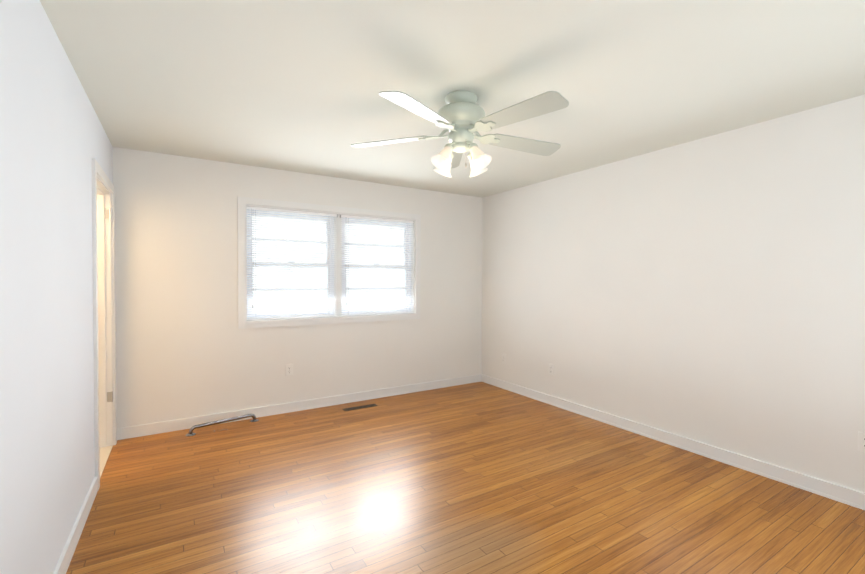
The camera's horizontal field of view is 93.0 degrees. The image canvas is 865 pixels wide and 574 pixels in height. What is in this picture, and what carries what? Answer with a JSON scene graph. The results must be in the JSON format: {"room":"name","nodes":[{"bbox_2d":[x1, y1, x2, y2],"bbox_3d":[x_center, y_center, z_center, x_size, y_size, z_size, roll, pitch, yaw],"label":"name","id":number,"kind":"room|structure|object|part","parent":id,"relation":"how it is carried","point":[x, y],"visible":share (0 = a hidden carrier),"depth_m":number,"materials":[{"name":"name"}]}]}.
{"room":"empty bedroom","nodes":[
{"label":"empty bedroom","id":0,"kind":"room"},
{"bbox_2d":[0,0,112,573],"bbox_3d":[-1.402,0.097,1.280,0.120,2.440,4.939,0,1,-32],"label":"wall","id":1,"kind":"structure","parent":0,"point":[54,139],"depth_m":1.63,"materials":[{"name":"paint"}]},
{"bbox_2d":[53,477,97,573],"bbox_3d":[-1.127,1.275,0.977,0.014,0.095,3.800,0,1,-32],"label":"baseboard","id":2,"kind":"structure","parent":1,"relation":"attached to","point":[62,566],"depth_m":2.08,"materials":[{"name":"white paint"}]},
{"bbox_2d":[91,158,116,489],"bbox_3d":[-2.423,0.237,2.933,0.154,2.100,0.910,0,1,-32],"label":"door frame","id":3,"kind":"structure","parent":1,"relation":"attached to","point":[104,321],"depth_m":3.25,"materials":[{"name":"white paint"}]},
{"bbox_2d":[105,208,112,401],"bbox_3d":[-2.582,0.149,3.274,0.037,1.549,0.011,0,1,-32],"label":"door frame jamb hinges","id":4,"kind":"object","parent":3,"relation":"attached to","point":[108,216],"visible":0.98,"depth_m":3.27,"materials":[{"name":"silver metal"}]},
{"bbox_2d":[113,147,481,427],"bbox_3d":[-1.053,0.046,4.529,4.130,2.440,0.220,0,1,-32],"label":"wall","id":5,"kind":"structure","parent":0,"point":[186,347],"depth_m":3.88,"materials":[{"name":"paint"}]},
{"bbox_2d":[286,364,292,375],"bbox_3d":[-1.451,0.841,4.162,0.070,0.115,0.010,0,1,-32],"label":"electrical outlet","id":6,"kind":"object","parent":5,"relation":"attached to","point":[289,369],"visible":1,"depth_m":4.16,"materials":[{"name":"white plastic"}]},
{"bbox_2d":[117,374,480,439],"bbox_3d":[-1.002,1.220,4.440,3.870,0.095,0.019,0,1,-32],"label":"baseboard","id":7,"kind":"structure","parent":5,"relation":"attached to","point":[185,423],"depth_m":4.15,"materials":[{"name":"white paint"}]},
{"bbox_2d":[237,197,420,328],"bbox_3d":[-1.053,-0.237,4.506,1.996,1.253,0.250,0,1,-32],"label":"window","id":8,"kind":"structure","parent":5,"relation":"in","point":[308,214],"depth_m":4.38,"materials":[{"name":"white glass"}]},
{"bbox_2d":[252,245,255,307],"bbox_3d":[-1.766,-0.233,3.982,0.095,1.087,0.041,0,1,-29],"label":"blind cord","id":9,"kind":"object","parent":8,"relation":"attached to","point":[255,245],"depth_m":3.99,"materials":[{"name":"white fabric"}]},
{"bbox_3d":[-1.069,-0.237,4.531,1.840,1.097,0.110,0,1,-32],"label":"window frame sashes","id":10,"kind":"part","parent":8,"relation":"part of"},
{"bbox_2d":[328,214,348,314],"bbox_3d":[-1.018,-0.239,4.449,0.219,1.087,0.041,0,1,-29],"label":"blind cord","id":11,"kind":"object","parent":8,"relation":"attached to","point":[328,273],"depth_m":4.49,"materials":[{"name":"white fabric"}]},
{"bbox_2d":[40,0,864,197],"bbox_3d":[0.249,-1.197,2.408,4.130,0.120,5.159,0,1,-32],"label":"ceiling","id":12,"kind":"structure","parent":0,"point":[294,85],"depth_m":2.17,"materials":[{"name":"paint"}]},
{"bbox_2d":[351,91,568,176],"bbox_3d":[0.207,-0.910,2.458,1.343,0.455,1.336,0,1,-32],"label":"ceiling fan","id":13,"kind":"object","parent":12,"relation":"hanging from","point":[460,117],"visible":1,"depth_m":2.38,"materials":[{"name":"white metal"}]},
{"bbox_2d":[66,382,864,573],"bbox_3d":[0.242,1.353,2.449,4.130,0.100,5.159,0,1,-32],"label":"floor","id":14,"kind":"structure","parent":0,"point":[478,478],"depth_m":2.48,"materials":[{"name":"brown wood"}]},
{"bbox_2d":[99,445,112,476],"bbox_3d":[-2.426,1.284,2.950,0.120,0.006,0.760,0,1,-32],"label":"threshold","id":15,"kind":"object","parent":14,"relation":"on","point":[105,453],"visible":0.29,"depth_m":3.11,"materials":[{"name":"beige wood"}]},
{"bbox_2d":[185,414,258,435],"bbox_3d":[-1.875,1.239,3.707,0.614,0.075,0.137,-1,1,-42],"label":"grab bar","id":16,"kind":"object","parent":14,"relation":"on","point":[192,428],"visible":1,"depth_m":3.69,"materials":[{"name":"silver metal"}]},
{"bbox_2d":[343,404,377,410],"bbox_3d":[-0.760,1.267,4.320,0.360,0.007,0.075,0,1,-32],"label":"floor vent","id":17,"kind":"object","parent":14,"relation":"in","point":[359,407],"visible":1,"depth_m":4.31,"materials":[{"name":"brown metal"}]},
{"bbox_2d":[482,94,864,492],"bbox_3d":[2.009,0.072,3.389,0.120,2.440,4.939,0,1,-32],"label":"wall","id":18,"kind":"structure","parent":0,"point":[709,290],"depth_m":3.12,"materials":[{"name":"paint"}]},
{"bbox_2d":[548,364,553,374],"bbox_3d":[1.284,0.893,4.447,0.010,0.115,0.070,0,1,-32],"label":"electrical outlet","id":19,"kind":"object","parent":18,"relation":"attached to","point":[551,370],"visible":1,"depth_m":4.44,"materials":[{"name":"white plastic"}]},
{"bbox_2d":[481,374,864,509],"bbox_3d":[1.915,1.244,3.423,0.018,0.095,4.819,0,1,-32],"label":"baseboard","id":20,"kind":"structure","parent":18,"relation":"attached to","point":[841,494],"depth_m":3.11,"materials":[{"name":"white paint"}]},
{"bbox_2d":[858,432,864,452],"bbox_3d":[2.546,0.917,2.408,0.010,0.115,0.070,0,1,-32],"label":"electrical outlet","id":21,"kind":"object","parent":18,"relation":"attached to","point":[861,441],"visible":1,"depth_m":2.42,"materials":[{"name":"white plastic"}]},
{"label":"outside","id":22,"kind":"structure","parent":0,"visible":0},
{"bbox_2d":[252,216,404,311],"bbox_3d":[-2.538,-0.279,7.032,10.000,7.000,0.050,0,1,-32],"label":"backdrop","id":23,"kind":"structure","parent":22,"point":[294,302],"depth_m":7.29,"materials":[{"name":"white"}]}
]}

